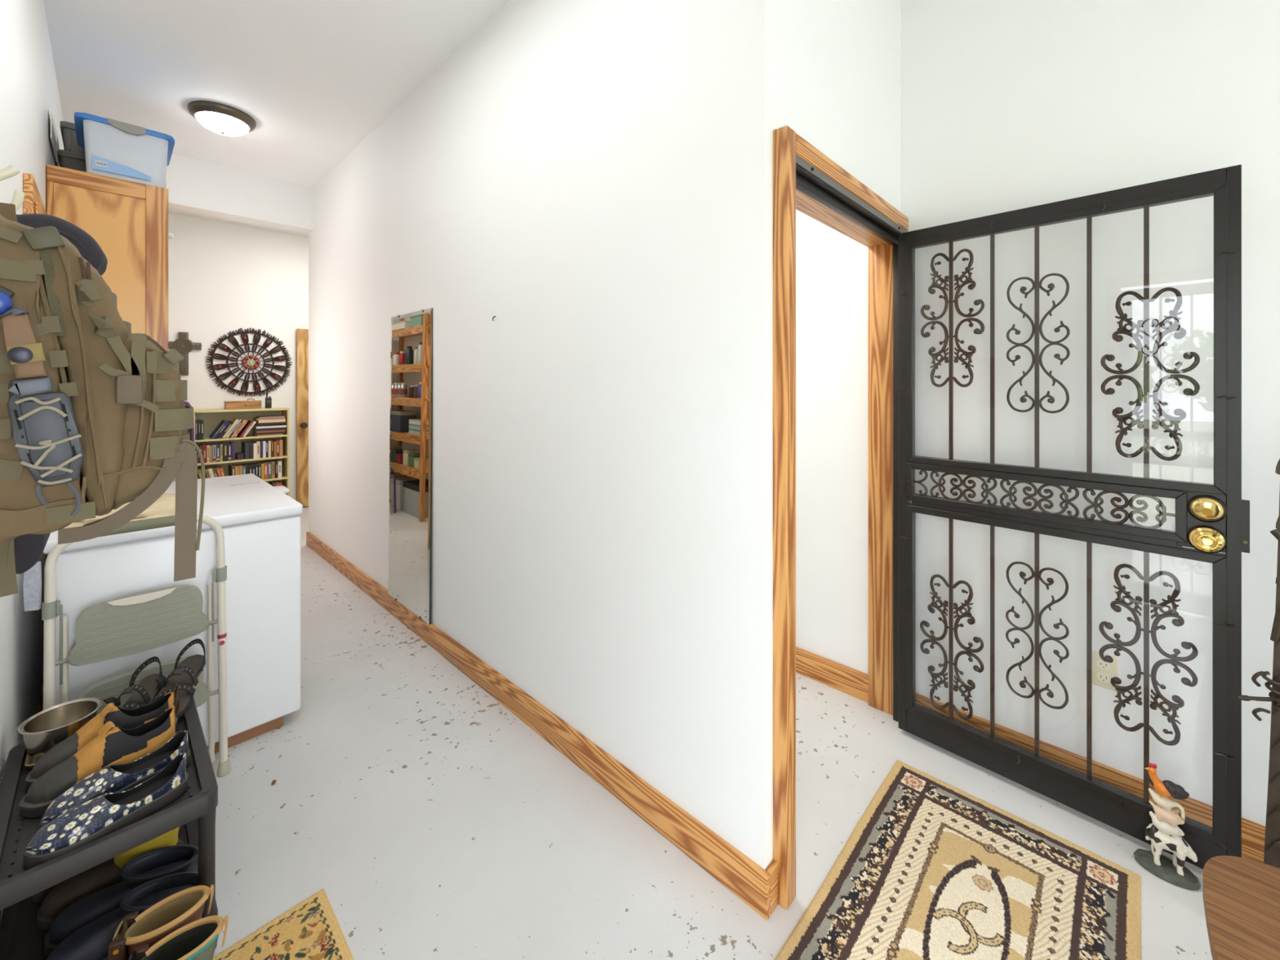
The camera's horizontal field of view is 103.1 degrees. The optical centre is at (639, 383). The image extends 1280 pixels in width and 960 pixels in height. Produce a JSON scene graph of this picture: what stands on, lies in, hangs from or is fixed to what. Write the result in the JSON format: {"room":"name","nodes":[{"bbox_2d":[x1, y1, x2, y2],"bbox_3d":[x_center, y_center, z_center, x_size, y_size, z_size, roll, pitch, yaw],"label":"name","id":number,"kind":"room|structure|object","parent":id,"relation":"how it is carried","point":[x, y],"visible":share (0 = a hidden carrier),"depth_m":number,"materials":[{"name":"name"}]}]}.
{"room":"entrance hallway","nodes":[
{"label":"entrance hallway","id":0,"kind":"room"},
{"bbox_2d":[0,0,63,783],"bbox_3d":[-1.238,-0.135,0.840,10.950,3.110,0.100,0,0,44],"label":"wall","id":1,"kind":"structure","parent":0,"point":[28,86],"depth_m":1.70,"materials":[{"name":"white paint"}]},
{"bbox_2d":[0,164,25,211],"bbox_3d":[-0.802,-0.240,0.582,0.074,0.120,0.131,0,0,44],"label":"coat hook","id":2,"kind":"object","parent":1,"relation":"attached to","point":[18,198],"visible":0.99,"depth_m":0.60,"materials":[{"name":"beige ceramic"}]},
{"bbox_2d":[0,202,204,597],"bbox_3d":[-0.730,0.030,0.678,0.323,0.475,0.202,0,0,44],"label":"backpack","id":3,"kind":"object","parent":2,"relation":"hanging from","point":[127,393],"visible":0.98,"depth_m":0.58,"materials":[{"name":"fabric"}]},
{"bbox_2d":[0,285,14,314],"bbox_3d":[-0.657,-0.088,0.520,0.012,0.034,0.022,0,0,44],"label":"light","id":4,"kind":"object","parent":3,"relation":"attached to","point":[6,301],"visible":1,"depth_m":0.52,"materials":[{"name":"blue plastic"}]},
{"bbox_2d":[0,306,84,516],"bbox_3d":[-0.633,0.033,0.539,0.026,0.224,0.058,0,0,44],"label":"knife","id":5,"kind":"object","parent":3,"relation":"attached to","point":[46,437],"visible":1,"depth_m":0.54,"materials":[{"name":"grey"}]},
{"bbox_2d":[0,684,43,920],"bbox_3d":[-1.542,1.370,1.210,3.100,0.100,0.015,0,0,44],"label":"baseboard","id":6,"kind":"structure","parent":1,"relation":"attached to","point":[40,708],"depth_m":2.09,"materials":[{"name":"brown wood"}]},
{"bbox_2d":[22,173,47,214],"bbox_3d":[-2.387,-0.575,2.029,0.895,0.270,0.030,0,0,44],"label":"rail","id":7,"kind":"object","parent":1,"relation":"attached to","point":[33,203],"visible":0.23,"depth_m":1.72,"materials":[{"name":"brown wood"}]},
{"bbox_2d":[50,108,57,162],"bbox_3d":[-2.941,-1.239,2.553,0.380,0.142,0.004,0,0,44],"label":"board","id":8,"kind":"object","parent":1,"relation":"attached to","point":[53,131],"visible":1,"depth_m":2.52,"materials":[{"name":"white"}]},
{"bbox_2d":[13,213,107,573],"bbox_3d":[-1.084,0.015,0.896,0.137,0.626,0.203,0,0,44],"label":"jacket","id":9,"kind":"object","parent":1,"relation":"hanging from","point":[28,548],"visible":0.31,"depth_m":0.88,"materials":[{"name":"grey fabric"}]},
{"bbox_2d":[168,213,308,506],"bbox_3d":[-3.693,-0.135,6.097,0.132,3.110,4.300,0,0,44],"label":"wall","id":10,"kind":"structure","parent":0,"point":[224,277],"depth_m":5.43,"materials":[{"name":"white paint"}]},
{"bbox_2d":[168,332,201,375],"bbox_3d":[-4.565,-0.301,5.106,0.040,0.432,0.252,0,0,44],"label":"wall cross","id":11,"kind":"object","parent":10,"relation":"attached to","point":[183,344],"visible":0.96,"depth_m":5.09,"materials":[{"name":"grey stone"}]},
{"bbox_2d":[296,328,308,506],"bbox_3d":[-3.613,0.392,6.033,0.116,2.033,0.762,0,0,44],"label":"door","id":12,"kind":"structure","parent":10,"relation":"in","point":[302,335],"depth_m":5.81,"materials":[{"name":"brown wood"}]},
{"bbox_2d":[43,0,508,237],"bbox_3d":[0.214,-1.720,2.356,10.950,0.060,4.300,0,0,44],"label":"ceiling","id":13,"kind":"structure","parent":0,"point":[315,78],"depth_m":2.70,"materials":[{"name":"white paint"}]},
{"bbox_2d":[186,100,256,136],"bbox_3d":[-2.625,-1.630,3.201,0.336,0.120,0.336,0,0,44],"label":"ceiling light","id":14,"kind":"object","parent":13,"relation":"attached to","point":[220,118],"visible":1,"depth_m":3.12,"materials":[{"name":"white glass"}]},
{"bbox_2d":[195,111,248,136],"bbox_3d":[-2.625,-1.615,3.201,0.260,0.063,0.260,0,0,44],"label":"diffuser","id":15,"kind":"object","parent":14,"relation":"attached to","point":[222,122],"depth_m":3.14,"materials":[{"name":"white glass"}]},
{"bbox_2d":[165,153,313,234],"bbox_3d":[-3.371,-1.508,3.934,0.190,0.365,1.420,0,0,44],"label":"ceiling beam","id":16,"kind":"structure","parent":13,"relation":"attached to","point":[195,186],"depth_m":4.01,"materials":[{"name":"white paint"}]},
{"bbox_2d":[308,0,782,869],"bbox_3d":[-1.261,-0.135,2.966,4.516,3.110,0.100,0,0,44],"label":"wall","id":17,"kind":"structure","parent":0,"point":[593,179],"depth_m":1.88,"materials":[{"name":"white paint"}]},
{"bbox_2d":[388,307,432,624],"bbox_3d":[-1.345,0.450,2.962,0.584,1.732,0.030,0,0,44],"label":"wall mirror","id":18,"kind":"object","parent":17,"relation":"attached to","point":[411,436],"visible":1,"depth_m":2.93,"materials":[{"name":"clear glass"}]},
{"bbox_2d":[306,531,770,919],"bbox_3d":[-1.295,1.363,2.917,4.534,0.114,0.018,0,0,44],"label":"baseboard","id":19,"kind":"structure","parent":17,"relation":"attached to","point":[740,874],"depth_m":1.81,"materials":[{"name":"brown wood"}]},
{"bbox_2d":[764,859,777,915],"bbox_3d":[0.356,1.363,1.377,0.018,0.114,0.042,0,0,44],"label":"baseboard","id":20,"kind":"structure","parent":17,"relation":"in","point":[772,868],"depth_m":1.37,"materials":[{"name":"brown wood"}]},
{"bbox_2d":[773,125,795,910],"bbox_3d":[0.399,0.361,1.403,0.043,2.117,0.054,0,0,44],"label":"trim","id":21,"kind":"structure","parent":17,"relation":"attached to","point":[784,137],"depth_m":1.38,"materials":[{"name":"brown wood"}]},
{"bbox_2d":[795,133,908,721],"bbox_3d":[0.723,0.361,1.828,0.168,2.117,1.008,0,0,44],"label":"door frame","id":22,"kind":"structure","parent":17,"relation":"attached to","point":[803,168],"depth_m":1.86,"materials":[{"name":"brown wood"}]},
{"bbox_2d":[211,506,1213,959],"bbox_3d":[0.214,1.450,2.356,10.950,0.060,4.300,0,0,44],"label":"floor","id":23,"kind":"structure","parent":0,"point":[433,822],"depth_m":1.63,"materials":[{"name":"grey paint"}]},
{"bbox_2d":[0,694,217,959],"bbox_3d":[-1.414,1.220,1.354,0.625,0.401,0.384,0,0,44],"label":"shoe rack","id":24,"kind":"object","parent":23,"relation":"on","point":[194,811],"visible":0.36,"depth_m":1.23,"materials":[{"name":"grey plastic"}]},
{"bbox_2d":[24,752,40,768],"bbox_3d":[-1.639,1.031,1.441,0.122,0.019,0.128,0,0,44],"label":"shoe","id":25,"kind":"object","parent":24,"relation":"on","point":[30,761],"visible":0.2,"depth_m":1.39,"materials":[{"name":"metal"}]},
{"bbox_2d":[17,697,102,756],"bbox_3d":[-1.640,0.980,1.443,0.159,0.082,0.159,0,0,44],"label":"steel bowl","id":26,"kind":"object","parent":25,"relation":"on","point":[42,731],"visible":0.71,"depth_m":1.44,"materials":[{"name":"silver metal"}]},
{"bbox_2d":[32,857,113,902],"bbox_3d":[-1.461,1.266,1.401,0.288,0.146,0.101,0,0,-26],"label":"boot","id":27,"kind":"object","parent":24,"relation":"on","point":[40,896],"visible":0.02,"depth_m":1.31,"materials":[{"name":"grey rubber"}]},
{"bbox_2d":[18,697,180,817],"bbox_3d":[-1.407,0.973,1.344,0.111,0.138,0.296,0,0,32],"label":"shoe","id":28,"kind":"object","parent":24,"relation":"on","point":[116,745],"visible":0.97,"depth_m":1.31,"materials":[{"name":"fabric"}]},
{"bbox_2d":[25,681,178,790],"bbox_3d":[-1.493,0.973,1.426,0.111,0.138,0.296,0,0,35],"label":"shoe","id":29,"kind":"object","parent":24,"relation":"on","point":[124,718],"visible":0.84,"depth_m":1.40,"materials":[{"name":"fabric"}]},
{"bbox_2d":[22,752,188,868],"bbox_3d":[-1.245,1.000,1.204,0.103,0.084,0.274,0,0,34],"label":"shoe","id":30,"kind":"object","parent":24,"relation":"on","point":[96,818],"visible":1,"depth_m":1.17,"materials":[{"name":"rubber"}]},
{"bbox_2d":[0,818,217,959],"bbox_3d":[-1.414,1.357,1.354,0.625,0.045,0.384,0,0,44],"label":"tray","id":31,"kind":"object","parent":24,"relation":"on","point":[21,939],"depth_m":1.25,"materials":[{"name":"grey plastic"}]},
{"bbox_2d":[36,826,183,929],"bbox_3d":[-1.373,1.256,1.329,0.288,0.166,0.100,0,0,-26],"label":"boot","id":32,"kind":"object","parent":24,"relation":"on","point":[106,874],"visible":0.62,"depth_m":1.29,"materials":[{"name":"black leather"}]},
{"bbox_2d":[40,730,190,828],"bbox_3d":[-1.320,1.000,1.292,0.103,0.084,0.274,0,0,29],"label":"shoe","id":33,"kind":"object","parent":24,"relation":"on","point":[117,778],"visible":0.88,"depth_m":1.27,"materials":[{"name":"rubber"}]},
{"bbox_2d":[44,844,198,956],"bbox_3d":[-1.284,1.273,1.269,0.288,0.131,0.100,0,0,-26],"label":"shoe","id":34,"kind":"object","parent":24,"relation":"on","point":[152,864],"visible":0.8,"depth_m":1.25,"materials":[{"name":"leather"}]},
{"bbox_2d":[46,871,201,959],"bbox_3d":[-1.217,1.277,1.206,0.288,0.124,0.101,0,0,-29],"label":"shoe","id":35,"kind":"object","parent":24,"relation":"on","point":[92,941],"visible":0.55,"depth_m":1.18,"materials":[{"name":"leather"}]},
{"bbox_2d":[102,656,164,709],"bbox_3d":[-1.561,0.965,1.559,0.114,0.145,0.249,0,0,-24],"label":"sandal","id":36,"kind":"object","parent":24,"relation":"on","point":[144,693],"visible":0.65,"depth_m":1.59,"materials":[{"name":"black leather"}]},
{"bbox_2d":[108,884,213,959],"bbox_3d":[-1.128,1.292,1.116,0.301,0.240,0.103,0,0,-26],"label":"boot","id":37,"kind":"object","parent":24,"relation":"on","point":[180,908],"visible":0.74,"depth_m":1.15,"materials":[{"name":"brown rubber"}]},
{"bbox_2d":[128,915,228,959],"bbox_3d":[-1.046,1.296,1.059,0.300,0.234,0.104,0,0,-26],"label":"boot","id":38,"kind":"object","parent":24,"relation":"on","point":[197,940],"visible":1,"depth_m":1.11,"materials":[{"name":"leather"}]},
{"bbox_2d":[152,638,205,720],"bbox_3d":[-1.490,0.954,1.644,0.102,0.165,0.245,0,0,-25],"label":"sandal","id":39,"kind":"object","parent":24,"relation":"on","point":[185,674],"visible":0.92,"depth_m":1.65,"materials":[{"name":"black leather"}]},
{"bbox_2d":[46,164,173,557],"bbox_3d":[-2.994,0.205,2.895,1.170,2.430,0.436,0,0,44],"label":"pantry cabinet","id":40,"kind":"object","parent":23,"relation":"on","point":[128,220],"visible":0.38,"depth_m":2.53,"materials":[{"name":"brown wood"}]},
{"bbox_2d":[57,149,86,172],"bbox_3d":[-3.163,-1.129,2.921,0.430,0.233,0.224,0,0,44],"label":"crate","id":41,"kind":"object","parent":40,"relation":"on","point":[67,159],"visible":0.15,"depth_m":2.74,"materials":[{"name":"grey plastic"}]},
{"bbox_2d":[59,120,84,154],"bbox_3d":[-3.160,-1.323,2.925,0.430,0.153,0.214,0,0,44],"label":"crate","id":42,"kind":"object","parent":41,"relation":"on","point":[68,130],"visible":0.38,"depth_m":2.73,"materials":[{"name":"grey plastic"}]},
{"bbox_2d":[74,111,174,188],"bbox_3d":[-2.726,-1.155,2.698,0.480,0.285,0.357,0,0,44],"label":"tub","id":43,"kind":"object","parent":40,"relation":"on","point":[113,148],"visible":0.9,"depth_m":2.54,"materials":[{"name":"white plastic"}]},
{"bbox_2d":[41,514,231,777],"bbox_3d":[-1.692,0.946,1.732,0.126,0.948,0.458,0,0,44],"label":"step stool","id":44,"kind":"object","parent":23,"relation":"on","point":[139,622],"visible":0.64,"depth_m":1.73,"materials":[{"name":"beige metal"}]},
{"bbox_2d":[22,561,41,611],"bbox_3d":[-1.891,0.600,1.575,0.073,0.196,0.037,0,0,22],"label":"pouch","id":45,"kind":"object","parent":44,"relation":"hanging from","point":[32,585],"visible":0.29,"depth_m":1.56,"materials":[{"name":"grey fabric"}]},
{"bbox_2d":[217,632,226,645],"bbox_3d":[-1.548,0.944,1.883,0.027,0.038,0.027,0,0,44],"label":"print","id":46,"kind":"object","parent":44,"relation":"attached to","point":[221,637],"depth_m":1.87,"materials":[{"name":"red"}]},
{"bbox_2d":[43,473,302,753],"bbox_3d":[-2.033,0.963,2.270,1.064,0.915,0.763,0,0,44],"label":"chest freezer","id":47,"kind":"object","parent":23,"relation":"on","point":[260,524],"visible":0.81,"depth_m":1.99,"materials":[{"name":"white metal"}]},
{"bbox_2d":[66,493,175,528],"bbox_3d":[-1.958,0.481,1.947,0.478,0.050,0.305,0,0,44],"label":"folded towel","id":48,"kind":"object","parent":47,"relation":"on","point":[164,506],"visible":0.23,"depth_m":1.90,"materials":[{"name":"beige fabric"}]},
{"bbox_2d":[183,400,194,441],"bbox_3d":[-4.082,0.777,4.415,0.425,1.248,0.357,0,0,44],"label":"folding chair","id":49,"kind":"object","parent":23,"relation":"on","point":[192,430],"visible":0.14,"depth_m":4.66,"materials":[{"name":"purple"}]},
{"bbox_2d":[189,407,289,496],"bbox_3d":[-4.168,0.842,5.317,0.284,1.157,0.797,0,0,44],"label":"bookcase","id":50,"kind":"object","parent":23,"relation":"on","point":[212,418],"visible":0.3,"depth_m":5.37,"materials":[{"name":"brown laminate"}]},
{"bbox_2d":[197,419,200,439],"bbox_3d":[-4.383,0.457,5.048,0.173,0.190,0.018,0,0,44],"label":"book","id":51,"kind":"object","parent":50,"relation":"on","point":[198,420],"visible":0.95,"depth_m":4.99,"materials":[{"name":"paper"}]},
{"bbox_2d":[199,419,204,439],"bbox_3d":[-4.367,0.457,5.064,0.173,0.190,0.020,0,0,44],"label":"book","id":52,"kind":"object","parent":50,"relation":"on","point":[202,420],"visible":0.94,"depth_m":5.01,"materials":[{"name":"paper"}]},
{"bbox_2d":[200,443,206,462],"bbox_3d":[-4.354,0.693,5.075,0.173,0.178,0.032,0,0,44],"label":"book","id":53,"kind":"object","parent":50,"relation":"on","point":[204,446],"visible":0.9,"depth_m":5.02,"materials":[{"name":"paper"}]},
{"bbox_2d":[206,444,209,462],"bbox_3d":[-4.340,0.696,5.100,0.173,0.172,0.020,0,0,44],"label":"book","id":54,"kind":"object","parent":50,"relation":"on","point":[207,445],"visible":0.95,"depth_m":5.04,"materials":[{"name":"paper"}]},
{"bbox_2d":[210,443,216,462],"bbox_3d":[-4.301,0.696,5.125,0.173,0.172,0.026,0,0,44],"label":"book","id":55,"kind":"object","parent":50,"relation":"on","point":[214,446],"visible":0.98,"depth_m":5.07,"materials":[{"name":"grey paper"}]},
{"bbox_2d":[213,443,220,462],"bbox_3d":[-4.287,0.695,5.155,0.173,0.175,0.034,0,0,44],"label":"book","id":56,"kind":"object","parent":50,"relation":"on","point":[218,445],"visible":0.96,"depth_m":5.10,"materials":[{"name":"grey paper"}]},
{"bbox_2d":[208,420,226,439],"bbox_3d":[-4.275,0.463,5.153,0.173,0.178,0.125,0,0,44],"label":"book","id":57,"kind":"object","parent":50,"relation":"on","point":[222,423],"visible":1,"depth_m":5.12,"materials":[{"name":"paper"}]},
{"bbox_2d":[220,442,227,461],"bbox_3d":[-4.239,0.693,5.187,0.173,0.178,0.038,0,0,44],"label":"book","id":58,"kind":"object","parent":50,"relation":"on","point":[224,444],"visible":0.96,"depth_m":5.13,"materials":[{"name":"black paper"}]},
{"bbox_2d":[226,442,231,461],"bbox_3d":[-4.219,0.696,5.213,0.173,0.172,0.026,0,0,44],"label":"book","id":59,"kind":"object","parent":50,"relation":"on","point":[228,443],"visible":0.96,"depth_m":5.15,"materials":[{"name":"paper"}]},
{"bbox_2d":[222,417,239,438],"bbox_3d":[-4.216,0.456,5.222,0.172,0.191,0.134,0,0,44],"label":"book","id":60,"kind":"object","parent":50,"relation":"on","point":[234,420],"visible":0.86,"depth_m":5.17,"materials":[{"name":"paper"}]},
{"bbox_2d":[228,441,234,460],"bbox_3d":[-4.199,0.692,5.230,0.172,0.180,0.024,0,0,44],"label":"book","id":61,"kind":"object","parent":50,"relation":"on","point":[231,442],"visible":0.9,"depth_m":5.17,"materials":[{"name":"paper"}]},
{"bbox_2d":[228,464,235,475],"bbox_3d":[-4.201,0.926,5.236,0.173,0.168,0.026,0,0,44],"label":"book","id":62,"kind":"object","parent":50,"relation":"on","point":[231,468],"visible":0.62,"depth_m":5.18,"materials":[{"name":"paper"}]},
{"bbox_2d":[225,417,241,438],"bbox_3d":[-4.192,0.457,5.232,0.173,0.190,0.132,0,0,44],"label":"book","id":63,"kind":"object","parent":50,"relation":"on","point":[240,420],"visible":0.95,"depth_m":5.17,"materials":[{"name":"paper"}]},
{"bbox_2d":[235,452,244,459],"bbox_3d":[-4.133,0.750,5.255,0.086,0.064,0.064,0,0,44],"label":"wooden block","id":64,"kind":"object","parent":50,"relation":"on","point":[238,455],"visible":1,"depth_m":5.23,"materials":[{"name":"brown wood"}]},
{"bbox_2d":[223,400,262,409],"bbox_3d":[-4.140,0.221,5.305,0.125,0.082,0.297,0,0,44],"label":"wooden box","id":65,"kind":"object","parent":50,"relation":"on","point":[228,405],"visible":1,"depth_m":5.25,"materials":[{"name":"brown wood"}]},
{"bbox_2d":[236,420,252,437],"bbox_3d":[-4.128,0.469,5.300,0.172,0.167,0.115,0,0,44],"label":"book","id":66,"kind":"object","parent":50,"relation":"on","point":[249,422],"visible":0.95,"depth_m":5.26,"materials":[{"name":"black paper"}]},
{"bbox_2d":[241,441,248,459],"bbox_3d":[-4.128,0.697,5.324,0.172,0.170,0.036,0,0,44],"label":"book","id":67,"kind":"object","parent":50,"relation":"on","point":[245,445],"visible":0.96,"depth_m":5.27,"materials":[{"name":"black paper"}]},
{"bbox_2d":[248,441,253,458],"bbox_3d":[-4.098,0.700,5.343,0.172,0.165,0.030,0,0,44],"label":"book","id":68,"kind":"object","parent":50,"relation":"on","point":[251,444],"visible":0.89,"depth_m":5.28,"materials":[{"name":"paper"}]},
{"bbox_2d":[253,440,260,458],"bbox_3d":[-4.062,0.693,5.389,0.173,0.178,0.030,0,0,44],"label":"book","id":69,"kind":"object","parent":50,"relation":"on","point":[258,442],"visible":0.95,"depth_m":5.33,"materials":[{"name":"beige paper"}]},
{"bbox_2d":[259,440,266,457],"bbox_3d":[-4.021,0.694,5.422,0.172,0.176,0.024,0,0,44],"label":"book","id":70,"kind":"object","parent":50,"relation":"on","point":[263,441],"visible":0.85,"depth_m":5.37,"materials":[{"name":"paper"}]},
{"bbox_2d":[260,461,267,479],"bbox_3d":[-4.013,0.922,5.429,0.173,0.175,0.034,0,0,44],"label":"book","id":71,"kind":"object","parent":50,"relation":"on","point":[265,464],"visible":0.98,"depth_m":5.37,"materials":[{"name":"paper"}]},
{"bbox_2d":[264,460,271,479],"bbox_3d":[-3.991,0.921,5.458,0.173,0.178,0.034,0,0,44],"label":"book","id":72,"kind":"object","parent":50,"relation":"on","point":[269,463],"visible":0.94,"depth_m":5.40,"materials":[{"name":"grey paper"}]},
{"bbox_2d":[265,439,271,457],"bbox_3d":[-3.991,0.695,5.455,0.172,0.175,0.022,0,0,44],"label":"book","id":73,"kind":"object","parent":50,"relation":"on","point":[268,441],"visible":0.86,"depth_m":5.40,"materials":[{"name":"paper"}]},
{"bbox_2d":[253,433,282,435],"bbox_3d":[-3.999,0.545,5.469,0.200,0.012,0.225,0,0,44],"label":"book","id":74,"kind":"object","parent":50,"relation":"on","point":[277,433],"visible":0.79,"depth_m":5.39,"materials":[{"name":"paper"}]},
{"bbox_2d":[252,431,285,435],"bbox_3d":[-3.991,0.527,5.474,0.200,0.022,0.260,0,0,44],"label":"book","id":75,"kind":"object","parent":74,"relation":"on","point":[282,432],"visible":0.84,"depth_m":5.40,"materials":[{"name":"brown paper"}]},
{"bbox_2d":[253,430,284,432],"bbox_3d":[-3.991,0.508,5.473,0.200,0.014,0.250,0,0,44],"label":"book","id":76,"kind":"object","parent":75,"relation":"on","point":[273,430],"visible":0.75,"depth_m":5.39,"materials":[{"name":"paper"}]},
{"bbox_2d":[253,428,285,431],"bbox_3d":[-3.988,0.492,5.469,0.200,0.014,0.260,0,0,44],"label":"book","id":77,"kind":"object","parent":76,"relation":"on","point":[275,428],"visible":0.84,"depth_m":5.39,"materials":[{"name":"paper"}]},
{"bbox_2d":[253,426,285,430],"bbox_3d":[-3.993,0.478,5.478,0.200,0.013,0.262,0,0,44],"label":"book","id":78,"kind":"object","parent":77,"relation":"on","point":[282,427],"visible":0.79,"depth_m":5.40,"materials":[{"name":"paper"}]},
{"bbox_2d":[253,425,286,428],"bbox_3d":[-3.985,0.460,5.473,0.200,0.020,0.262,0,0,44],"label":"book","id":79,"kind":"object","parent":78,"relation":"on","point":[275,426],"visible":0.79,"depth_m":5.40,"materials":[{"name":"paper"}]},
{"bbox_2d":[253,423,284,426],"bbox_3d":[-3.989,0.439,5.468,0.200,0.020,0.250,0,0,44],"label":"book","id":80,"kind":"object","parent":79,"relation":"on","point":[255,424],"visible":0.77,"depth_m":5.39,"materials":[{"name":"paper"}]},
{"bbox_2d":[255,422,285,424],"bbox_3d":[-3.987,0.421,5.477,0.200,0.014,0.250,0,0,44],"label":"book","id":81,"kind":"object","parent":80,"relation":"on","point":[272,422],"visible":0.7,"depth_m":5.41,"materials":[{"name":"paper"}]},
{"bbox_2d":[255,418,285,422],"bbox_3d":[-3.983,0.397,5.477,0.200,0.030,0.235,0,0,44],"label":"book","id":82,"kind":"object","parent":81,"relation":"on","point":[280,420],"visible":0.73,"depth_m":5.40,"materials":[{"name":"beige paper"}]},
{"bbox_2d":[253,417,284,420],"bbox_3d":[-3.988,0.373,5.469,0.200,0.016,0.250,0,0,44],"label":"book","id":83,"kind":"object","parent":82,"relation":"on","point":[255,419],"visible":0.86,"depth_m":5.39,"materials":[{"name":"paper"}]},
{"bbox_2d":[255,415,284,417],"bbox_3d":[-3.986,0.357,5.481,0.200,0.013,0.220,0,0,44],"label":"book","id":84,"kind":"object","parent":83,"relation":"on","point":[265,416],"visible":1,"depth_m":5.43,"materials":[{"name":"red paint"}]},
{"bbox_2d":[265,382,271,408],"bbox_3d":[-3.968,0.126,5.431,0.036,0.272,0.053,0,0,44],"label":"walkie talkie","id":85,"kind":"object","parent":50,"relation":"on","point":[268,400],"visible":0.99,"depth_m":5.42,"materials":[{"name":"black plastic"}]},
{"bbox_2d":[269,459,275,478],"bbox_3d":[-3.973,0.921,5.485,0.173,0.178,0.028,0,0,44],"label":"book","id":86,"kind":"object","parent":50,"relation":"on","point":[271,460],"visible":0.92,"depth_m":5.43,"materials":[{"name":"paper"}]},
{"bbox_2d":[273,460,278,478],"bbox_3d":[-3.946,0.924,5.497,0.173,0.172,0.024,0,0,44],"label":"book","id":87,"kind":"object","parent":50,"relation":"on","point":[276,462],"visible":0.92,"depth_m":5.44,"materials":[{"name":"paper"}]},
{"bbox_2d":[274,459,281,477],"bbox_3d":[-3.930,0.921,5.524,0.173,0.178,0.034,0,0,44],"label":"book","id":88,"kind":"object","parent":50,"relation":"on","point":[279,461],"visible":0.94,"depth_m":5.47,"materials":[{"name":"paper"}]},
{"bbox_2d":[276,439,282,456],"bbox_3d":[-3.919,0.694,5.528,0.172,0.176,0.028,0,0,44],"label":"book","id":89,"kind":"object","parent":50,"relation":"on","point":[280,440],"visible":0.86,"depth_m":5.47,"materials":[{"name":"paper"}]},
{"bbox_2d":[212,888,354,959],"bbox_3d":[-0.808,1.416,0.937,0.800,0.006,0.600,0,0,44],"label":"rug","id":90,"kind":"object","parent":23,"relation":"on","point":[310,930],"visible":1,"depth_m":1.29,"materials":[{"name":"beige fabric"}]},
{"bbox_2d":[774,760,1142,959],"bbox_3d":[0.852,1.416,1.323,0.659,0.007,1.022,0,0,44],"label":"area rug","id":91,"kind":"object","parent":23,"relation":"on","point":[931,868],"visible":1,"depth_m":1.42,"materials":[{"name":"beige fabric"}]},
{"bbox_2d":[1133,762,1200,890],"bbox_3d":[1.531,1.268,1.480,0.136,0.301,0.088,0,0,41],"label":"animal figurine","id":92,"kind":"object","parent":23,"relation":"on","point":[1164,833],"visible":1,"depth_m":1.47,"materials":[{"name":"beige ceramic"}]},
{"bbox_2d":[1202,855,1279,959],"bbox_3d":[1.266,1.196,0.733,0.604,0.452,0.450,0,0,44],"label":"wooden table","id":93,"kind":"object","parent":23,"relation":"on","point":[1242,895],"visible":1,"depth_m":0.94,"materials":[{"name":"brown wood"}]},
{"bbox_2d":[1237,458,1279,868],"bbox_3d":[1.653,0.730,1.160,0.270,1.380,0.290,0,0,-11],"label":"iron stand","id":94,"kind":"object","parent":23,"relation":"on","point":[1272,840],"visible":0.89,"depth_m":1.24,"materials":[{"name":"black metal"}]},
{"bbox_2d":[782,0,901,212],"bbox_3d":[0.723,-1.163,1.856,0.115,1.055,1.042,0,0,44],"label":"wall","id":95,"kind":"structure","parent":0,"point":[842,59],"depth_m":1.79,"materials":[{"name":"white paint"}]},
{"bbox_2d":[795,0,1279,826],"bbox_3d":[1.957,-0.135,1.466,7.200,3.110,0.100,0,0,44],"label":"wall","id":96,"kind":"structure","parent":0,"point":[1007,105],"depth_m":1.82,"materials":[{"name":"white paint"}]},
{"bbox_2d":[795,646,868,702],"bbox_3d":[0.205,1.363,3.056,2.270,0.114,0.026,0,0,44],"label":"baseboard","id":97,"kind":"structure","parent":96,"relation":"attached to","point":[850,681],"depth_m":2.37,"materials":[{"name":"brown wood"}]},
{"bbox_2d":[868,243,893,715],"bbox_3d":[1.062,0.398,2.223,0.112,2.045,0.044,0,0,44],"label":"trim","id":98,"kind":"structure","parent":96,"relation":"attached to","point":[881,256],"depth_m":2.21,"materials":[{"name":"brown wood"}]},
{"bbox_2d":[897,164,1249,869],"bbox_3d":[1.362,0.395,1.732,0.078,2.010,0.918,0,0,-44],"label":"door","id":99,"kind":"structure","parent":96,"relation":"in","point":[1211,519],"depth_m":1.64,"materials":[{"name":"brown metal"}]},
{"bbox_2d":[915,693,1265,862],"bbox_3d":[2.833,1.363,0.545,4.660,0.114,0.018,0,0,44],"label":"baseboard","id":100,"kind":"structure","parent":96,"relation":"attached to","point":[1253,834],"depth_m":1.73,"materials":[{"name":"brown wood"}]},
{"bbox_2d":[1092,650,1118,691],"bbox_3d":[1.589,0.984,1.743,0.072,0.116,0.009,0,0,44],"label":"wall outlet","id":101,"kind":"object","parent":96,"relation":"attached to","point":[1103,672],"visible":0.8,"depth_m":1.74,"materials":[{"name":"beige plastic"}]},
{"bbox_2d":[1097,672,1110,683],"bbox_3d":[1.587,1.006,1.741,0.034,0.028,0.003,0,0,44],"label":"receptacle","id":102,"kind":"object","parent":101,"relation":"attached to","point":[1102,677],"depth_m":1.74,"materials":[{"name":"beige plastic"}]},
{"bbox_2d":[1097,659,1110,670],"bbox_3d":[1.587,0.962,1.741,0.034,0.028,0.003,0,0,44],"label":"receptacle","id":103,"kind":"object","parent":101,"relation":"attached to","point":[1101,665],"depth_m":1.74,"materials":[{"name":"beige plastic"}]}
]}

